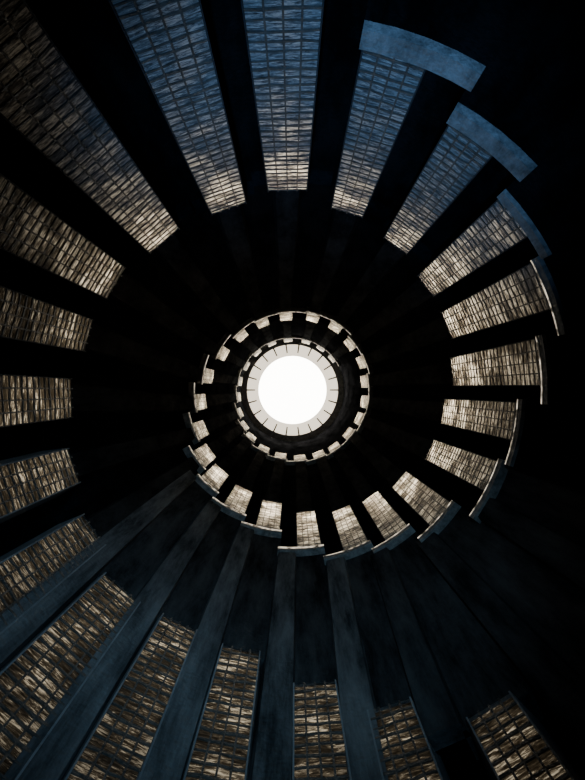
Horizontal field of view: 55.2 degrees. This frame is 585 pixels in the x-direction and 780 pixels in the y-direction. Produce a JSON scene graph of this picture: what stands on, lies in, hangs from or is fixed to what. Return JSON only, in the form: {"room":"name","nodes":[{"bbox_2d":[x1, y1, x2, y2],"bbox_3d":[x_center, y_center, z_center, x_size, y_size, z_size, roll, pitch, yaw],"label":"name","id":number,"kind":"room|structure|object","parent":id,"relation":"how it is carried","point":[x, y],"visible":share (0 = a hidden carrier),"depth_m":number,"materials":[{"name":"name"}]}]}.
{"room":"spiral stair tower","nodes":[
{"label":"spiral stair tower","id":0,"kind":"room"},
{"bbox_2d":[0,0,584,779],"bbox_3d":[0.000,0.000,17.611,7.520,38.422,7.520,0,-90,0],"label":"wall","id":1,"kind":"structure","parent":0,"point":[88,34],"depth_m":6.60,"materials":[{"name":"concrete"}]},
{"bbox_2d":[0,374,73,427],"bbox_3d":[-3.183,0.120,4.894,0.392,5.544,0.609,0,-90,0],"label":"lattice window","id":2,"kind":"structure","parent":1,"relation":"in","point":[24,399],"depth_m":6.51,"materials":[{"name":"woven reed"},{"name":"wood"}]},
{"bbox_2d":[0,448,80,523],"bbox_3d":[-3.010,1.040,4.598,0.370,5.439,0.691,-19,-90,0],"label":"lattice window","id":3,"kind":"structure","parent":1,"relation":"in","point":[28,481],"depth_m":6.21,"materials":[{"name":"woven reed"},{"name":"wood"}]},
{"bbox_2d":[0,285,94,351],"bbox_3d":[-3.077,-0.823,5.235,0.370,5.600,0.537,15,-90,0],"label":"lattice window","id":4,"kind":"structure","parent":1,"relation":"in","point":[23,317],"depth_m":6.45,"materials":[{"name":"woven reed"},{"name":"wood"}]},
{"bbox_2d":[0,513,105,634],"bbox_3d":[-2.602,1.836,4.301,0.370,5.334,0.691,-35,-90,0],"label":"lattice window","id":5,"kind":"structure","parent":1,"relation":"in","point":[25,567],"depth_m":5.56,"materials":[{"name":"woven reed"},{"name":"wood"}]},
{"bbox_2d":[0,173,126,298],"bbox_3d":[-2.724,-1.650,5.383,0.370,5.656,0.603,31,-90,0],"label":"lattice window","id":6,"kind":"structure","parent":1,"relation":"in","point":[31,232],"depth_m":5.94,"materials":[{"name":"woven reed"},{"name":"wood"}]},
{"bbox_2d":[0,572,140,779],"bbox_3d":[-2.074,2.417,3.858,0.757,5.229,0.370,41,-90,0],"label":"lattice window","id":7,"kind":"structure","parent":1,"relation":"in","point":[33,682],"depth_m":4.63,"materials":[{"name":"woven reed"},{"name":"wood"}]},
{"bbox_2d":[0,0,179,253],"bbox_3d":[-2.074,-2.417,5.758,0.669,5.712,0.370,-41,-90,0],"label":"lattice window","id":8,"kind":"structure","parent":1,"relation":"in","point":[42,97],"depth_m":4.85,"materials":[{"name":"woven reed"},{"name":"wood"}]},
{"bbox_2d":[62,613,197,779],"bbox_3d":[-1.389,2.866,3.982,0.658,5.124,0.370,26,-90,0],"label":"lattice window","id":9,"kind":"structure","parent":1,"relation":"in","point":[117,746],"depth_m":4.72,"materials":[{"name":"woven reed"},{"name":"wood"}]},
{"bbox_2d":[108,0,246,215],"bbox_3d":[-1.052,-3.006,6.121,0.652,5.376,0.370,-19,-90,0],"label":"lattice window","id":10,"kind":"structure","parent":1,"relation":"in","point":[169,40],"depth_m":5.21,"materials":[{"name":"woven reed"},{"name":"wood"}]},
{"bbox_2d":[195,394,206,410],"bbox_3d":[-3.159,0.404,18.212,0.370,2.330,0.557,-7,-90,0],"label":"lattice window","id":11,"kind":"structure","parent":1,"relation":"in","point":[200,399],"depth_m":18.23,"materials":[{"name":"glass"}]},
{"bbox_2d":[193,420,209,439],"bbox_3d":[-2.926,1.259,16.869,0.370,2.150,0.557,-23,-90,0],"label":"lattice window","id":12,"kind":"structure","parent":1,"relation":"in","point":[200,428],"depth_m":16.85,"materials":[{"name":"paint"}]},
{"bbox_2d":[193,443,215,466],"bbox_3d":[-2.559,1.896,15.457,0.370,2.419,0.557,-37,-90,0],"label":"lattice window","id":13,"kind":"structure","parent":1,"relation":"in","point":[203,453],"depth_m":15.41,"materials":[{"name":"paint"}]},
{"bbox_2d":[203,368,213,383],"bbox_3d":[-3.143,-0.517,19.729,0.370,2.509,0.557,9,-90,0],"label":"lattice window","id":14,"kind":"structure","parent":1,"relation":"in","point":[208,373],"depth_m":19.77,"materials":[{"name":"glass"}]},
{"bbox_2d":[201,463,228,490],"bbox_3d":[-2.112,2.384,14.572,0.557,2.688,0.370,42,-90,0],"label":"lattice window","id":15,"kind":"structure","parent":1,"relation":"in","point":[214,476],"depth_m":14.49,"materials":[{"name":"paint"}]},
{"bbox_2d":[182,643,260,779],"bbox_3d":[-0.620,3.124,3.902,0.658,5.019,0.370,11,-90,0],"label":"lattice window","id":16,"kind":"structure","parent":1,"relation":"in","point":[221,749],"depth_m":5.00,"materials":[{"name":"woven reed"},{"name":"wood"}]},
{"bbox_2d":[216,346,229,361],"bbox_3d":[-2.822,-1.476,21.558,0.370,2.688,0.557,28,-90,0],"label":"lattice window","id":17,"kind":"structure","parent":1,"relation":"in","point":[224,351],"depth_m":21.59,"materials":[{"name":"glass"}]},
{"bbox_2d":[224,484,252,513],"bbox_3d":[-1.401,2.860,13.967,0.557,2.856,0.370,26,-90,0],"label":"lattice window","id":18,"kind":"structure","parent":1,"relation":"in","point":[239,498],"depth_m":13.83,"materials":[{"name":"glass"}]},
{"bbox_2d":[236,392,240,401],"bbox_3d":[-3.159,0.404,31.006,0.370,2.604,0.557,-7,-90,0],"label":"lattice window","id":19,"kind":"structure","parent":1,"relation":"in","point":[238,393],"depth_m":31.11,"materials":[{"name":"glass"}]},
{"bbox_2d":[237,407,243,417],"bbox_3d":[-2.926,1.259,29.545,0.370,2.562,0.557,-23,-90,0],"label":"lattice window","id":20,"kind":"structure","parent":1,"relation":"in","point":[239,410],"depth_m":29.65,"materials":[{"name":"glass"}]},
{"bbox_2d":[238,377,242,385],"bbox_3d":[-3.143,-0.517,31.780,0.370,2.646,0.557,9,-90,0],"label":"lattice window","id":21,"kind":"structure","parent":1,"relation":"in","point":[240,378],"depth_m":31.94,"materials":[{"name":"paint"}]},
{"bbox_2d":[234,329,248,342],"bbox_3d":[-2.183,-2.319,22.616,0.557,2.744,0.370,-43,-90,0],"label":"lattice window","id":22,"kind":"structure","parent":1,"relation":"in","point":[242,334],"depth_m":22.62,"materials":[{"name":"paint"}]},
{"bbox_2d":[240,420,248,430],"bbox_3d":[-2.559,1.896,28.214,0.370,2.520,0.557,-37,-90,0],"label":"lattice window","id":23,"kind":"structure","parent":1,"relation":"in","point":[245,426],"depth_m":28.32,"materials":[{"name":"paint"}]},
{"bbox_2d":[243,362,249,370],"bbox_3d":[-2.822,-1.476,32.595,0.370,2.688,0.557,28,-90,0],"label":"lattice window","id":24,"kind":"structure","parent":1,"relation":"in","point":[247,363],"depth_m":32.76,"materials":[{"name":"paint"}]},
{"bbox_2d":[246,432,256,441],"bbox_3d":[-2.112,2.384,26.996,0.557,2.478,0.370,42,-90,0],"label":"lattice window","id":25,"kind":"structure","parent":1,"relation":"in","point":[251,436],"depth_m":27.11,"materials":[{"name":"glass"}]},
{"bbox_2d":[254,349,261,356],"bbox_3d":[-2.183,-2.319,32.930,0.557,2.712,0.370,-43,-90,0],"label":"lattice window","id":26,"kind":"structure","parent":1,"relation":"in","point":[259,351],"depth_m":32.95,"materials":[{"name":"paint"}]},
{"bbox_2d":[255,317,269,328],"bbox_3d":[-1.294,-2.910,22.968,0.557,2.800,0.370,-24,-90,0],"label":"lattice window","id":27,"kind":"structure","parent":1,"relation":"in","point":[263,322],"depth_m":23.01,"materials":[{"name":"paint"}]},
{"bbox_2d":[258,443,269,452],"bbox_3d":[-1.401,2.860,25.879,0.557,2.436,0.370,26,-90,0],"label":"lattice window","id":28,"kind":"structure","parent":1,"relation":"in","point":[262,447],"depth_m":25.99,"materials":[{"name":"glass"}]},
{"bbox_2d":[256,500,281,529],"bbox_3d":[-0.565,3.135,13.383,0.557,3.024,0.370,10,-90,0],"label":"lattice window","id":29,"kind":"structure","parent":1,"relation":"in","point":[269,516],"depth_m":13.23,"materials":[{"name":"glass"}]},
{"bbox_2d":[267,341,276,346],"bbox_3d":[-1.294,-2.910,33.271,0.557,2.736,0.370,-24,-90,0],"label":"lattice window","id":30,"kind":"structure","parent":1,"relation":"in","point":[273,342],"depth_m":33.47,"materials":[{"name":"glass"}]},
{"bbox_2d":[274,452,286,458],"bbox_3d":[-0.565,3.135,25.260,0.557,2.394,0.370,10,-90,0],"label":"lattice window","id":31,"kind":"structure","parent":1,"relation":"in","point":[277,454],"depth_m":25.40,"materials":[{"name":"glass"}]},
{"bbox_2d":[241,0,323,191],"bbox_3d":[-0.084,-3.184,5.962,0.671,5.040,0.387,0,-90,0],"label":"lattice window","id":32,"kind":"structure","parent":1,"relation":"in","point":[283,37],"depth_m":5.40,"materials":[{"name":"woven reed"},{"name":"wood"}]},
{"bbox_2d":[279,312,292,321],"bbox_3d":[-0.276,-3.173,22.828,0.557,2.856,0.370,-5,-90,0],"label":"lattice window","id":33,"kind":"structure","parent":1,"relation":"in","point":[287,316],"depth_m":22.86,"materials":[{"name":"glass"}]},
{"bbox_2d":[284,338,292,341],"bbox_3d":[-0.276,-3.173,33.620,0.557,2.760,0.370,-5,-90,0],"label":"lattice window","id":34,"kind":"structure","parent":1,"relation":"in","point":[289,339],"depth_m":33.83,"materials":[{"name":"glass"}]},
{"bbox_2d":[294,454,305,460],"bbox_3d":[0.340,3.167,24.670,0.557,2.352,0.370,-6,-90,0],"label":"lattice window","id":35,"kind":"structure","parent":1,"relation":"in","point":[296,457],"depth_m":24.72,"materials":[{"name":"paint"}]},
{"bbox_2d":[296,510,321,546],"bbox_3d":[0.340,3.167,12.209,0.494,3.192,0.370,-6,-90,0],"label":"lattice window","id":36,"kind":"structure","parent":1,"relation":"in","point":[307,529],"depth_m":12.00,"materials":[{"name":"glass"}]},
{"bbox_2d":[306,312,319,322],"bbox_3d":[0.857,-3.067,22.389,0.557,2.810,0.370,16,-90,0],"label":"lattice window","id":37,"kind":"structure","parent":1,"relation":"in","point":[311,317],"depth_m":22.43,"materials":[{"name":"paint"}]},
{"bbox_2d":[312,449,324,458],"bbox_3d":[1.200,2.950,24.256,0.557,2.398,0.370,-22,-90,0],"label":"lattice window","id":38,"kind":"structure","parent":1,"relation":"in","point":[320,453],"depth_m":24.31,"materials":[{"name":"paint"}]},
{"bbox_2d":[316,345,324,351],"bbox_3d":[1.787,-2.636,33.596,0.557,2.808,0.370,34,-90,0],"label":"lattice window","id":39,"kind":"structure","parent":1,"relation":"in","point":[318,346],"depth_m":33.68,"materials":[{"name":"glass"}]},
{"bbox_2d":[292,679,351,779],"bbox_3d":[0.240,3.176,3.328,0.651,4.857,0.370,-4,-90,0],"label":"lattice window","id":40,"kind":"structure","parent":1,"relation":"in","point":[318,735],"depth_m":4.88,"materials":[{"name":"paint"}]},
{"bbox_2d":[328,355,335,362],"bbox_3d":[2.492,-1.984,33.584,0.370,2.832,0.557,-39,-90,0],"label":"lattice window","id":41,"kind":"structure","parent":1,"relation":"in","point":[330,357],"depth_m":33.73,"materials":[{"name":"paint"}]},
{"bbox_2d":[328,441,340,452],"bbox_3d":[1.872,2.577,23.853,0.557,2.444,0.370,-36,-90,0],"label":"lattice window","id":42,"kind":"structure","parent":1,"relation":"in","point":[334,446],"depth_m":23.92,"materials":[{"name":"paint"}]},
{"bbox_2d":[327,320,342,333],"bbox_3d":[1.787,-2.636,22.186,0.557,2.764,0.370,34,-90,0],"label":"lattice window","id":43,"kind":"structure","parent":1,"relation":"in","point":[333,326],"depth_m":22.21,"materials":[{"name":"paint"}]},
{"bbox_2d":[342,427,353,439],"bbox_3d":[2.519,1.949,23.827,0.370,2.489,0.557,38,-90,0],"label":"lattice window","id":44,"kind":"structure","parent":1,"relation":"in","point":[349,431],"depth_m":23.90,"materials":[{"name":"glass"}]},
{"bbox_2d":[332,504,367,550],"bbox_3d":[1.200,2.950,11.536,0.494,3.304,0.370,-22,-90,0],"label":"lattice window","id":45,"kind":"structure","parent":1,"relation":"in","point":[351,534],"depth_m":11.26,"materials":[{"name":"glass"}]},
{"bbox_2d":[343,337,356,351],"bbox_3d":[2.492,-1.984,22.978,0.370,2.719,0.557,-39,-90,0],"label":"lattice window","id":46,"kind":"structure","parent":1,"relation":"in","point":[350,345],"depth_m":23.02,"materials":[{"name":"paint"}]},
{"bbox_2d":[353,412,364,425],"bbox_3d":[2.928,1.255,23.243,0.370,2.535,0.557,23,-90,0],"label":"lattice window","id":47,"kind":"structure","parent":1,"relation":"in","point":[359,416],"depth_m":23.30,"materials":[{"name":"glass"}]},
{"bbox_2d":[355,355,366,368],"bbox_3d":[2.957,-1.183,22.661,0.370,2.673,0.557,-22,-90,0],"label":"lattice window","id":48,"kind":"structure","parent":1,"relation":"in","point":[360,360],"depth_m":22.69,"materials":[{"name":"paint"}]},
{"bbox_2d":[360,374,367,387],"bbox_3d":[3.163,-0.372,23.223,0.370,2.627,0.557,-7,-90,0],"label":"lattice window","id":49,"kind":"structure","parent":1,"relation":"in","point":[364,380],"depth_m":23.31,"materials":[{"name":"glass"}]},
{"bbox_2d":[360,395,368,408],"bbox_3d":[3.144,0.509,23.098,0.370,2.581,0.557,9,-90,0],"label":"lattice window","id":50,"kind":"structure","parent":1,"relation":"in","point":[364,398],"depth_m":23.17,"materials":[{"name":"paint"}]},
{"bbox_2d":[182,20,569,564],"bbox_3d":[0.000,0.000,16.440,6.720,31.600,6.720,0,-90,0],"label":"spiral staircase","id":51,"kind":"structure","parent":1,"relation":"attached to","point":[444,61],"depth_m":6.04,"materials":[{"name":"paint"}]},
{"bbox_2d":[331,50,425,218],"bbox_3d":[0.934,-3.045,6.942,0.603,4.368,0.370,17,-90,0],"label":"lattice window","id":52,"kind":"structure","parent":1,"relation":"in","point":[386,87],"depth_m":6.03,"materials":[{"name":"glass"},{"name":"dark metal"}]},
{"bbox_2d":[362,490,406,540],"bbox_3d":[1.872,2.577,11.115,0.479,3.416,0.370,-36,-90,0],"label":"lattice window","id":53,"kind":"structure","parent":1,"relation":"in","point":[387,520],"depth_m":10.81,"materials":[{"name":"glass"},{"name":"dark metal"}]},
{"bbox_2d":[367,697,449,779],"bbox_3d":[0.934,3.045,3.016,0.625,4.232,0.370,-17,-90,0],"label":"lattice window","id":54,"kind":"structure","parent":1,"relation":"in","point":[408,754],"depth_m":4.53,"materials":[{"name":"glass"},{"name":"dark metal"}]},
{"bbox_2d":[391,471,449,525],"bbox_3d":[2.439,2.048,10.374,0.370,3.528,0.510,40,-90,0],"label":"lattice window","id":55,"kind":"structure","parent":1,"relation":"in","point":[426,502],"depth_m":10.01,"materials":[{"name":"glass"},{"name":"dark metal"}]},
{"bbox_2d":[383,125,492,254],"bbox_3d":[1.849,-2.593,7.465,0.554,4.200,0.370,36,-90,0],"label":"lattice window","id":56,"kind":"structure","parent":1,"relation":"in","point":[456,159],"depth_m":6.71,"materials":[{"name":"glass"},{"name":"dark metal"}]},
{"bbox_2d":[425,439,496,490],"bbox_3d":[2.922,1.268,9.512,0.370,3.640,0.479,23,-90,0],"label":"lattice window","id":57,"kind":"structure","parent":1,"relation":"in","point":[475,469],"depth_m":9.09,"materials":[{"name":"glass"},{"name":"dark metal"}]},
{"bbox_2d":[416,199,526,296],"bbox_3d":[2.511,-1.959,7.990,0.370,4.088,0.537,-38,-90,0],"label":"lattice window","id":58,"kind":"structure","parent":1,"relation":"in","point":[495,231],"depth_m":7.29,"materials":[{"name":"glass"},{"name":"dark metal"}]},
{"bbox_2d":[440,398,516,439],"bbox_3d":[3.154,0.445,9.289,0.370,3.752,0.541,8,-90,0],"label":"lattice window","id":59,"kind":"structure","parent":1,"relation":"in","point":[492,418],"depth_m":8.82,"materials":[{"name":"glass"},{"name":"dark metal"}]},
{"bbox_2d":[449,338,540,385],"bbox_3d":[3.164,-0.360,8.633,0.370,3.864,0.603,-6,-90,0],"label":"lattice window","id":60,"kind":"structure","parent":1,"relation":"in","point":[513,364],"depth_m":8.06,"materials":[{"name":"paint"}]},
{"bbox_2d":[440,263,550,338],"bbox_3d":[2.938,-1.229,8.142,0.370,3.976,0.586,-23,-90,0],"label":"lattice window","id":61,"kind":"structure","parent":1,"relation":"in","point":[520,294],"depth_m":7.49,"materials":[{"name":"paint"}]},
{"bbox_2d":[466,691,583,779],"bbox_3d":[1.680,2.706,2.723,0.625,3.645,0.370,-32,-90,0],"label":"lattice window","id":62,"kind":"structure","parent":1,"relation":"in","point":[511,743],"depth_m":4.05,"materials":[{"name":"glass"},{"name":"dark metal"}]},
{"bbox_2d":[241,339,343,441],"bbox_3d":[0.000,0.000,36.672,7.520,0.300,7.520,0,-90,0],"label":"ceiling","id":63,"kind":"structure","parent":0,"point":[325,354],"depth_m":36.52,"materials":[{"name":"paint"}]},
{"bbox_2d":[247,345,337,434],"bbox_3d":[0.000,0.000,36.562,5.960,0.120,5.960,0,-90,0],"label":"skylight","id":64,"kind":"object","parent":63,"relation":"attached to","point":[292,389],"visible":1,"depth_m":36.62,"materials":[{"name":"white glass"}]}
]}

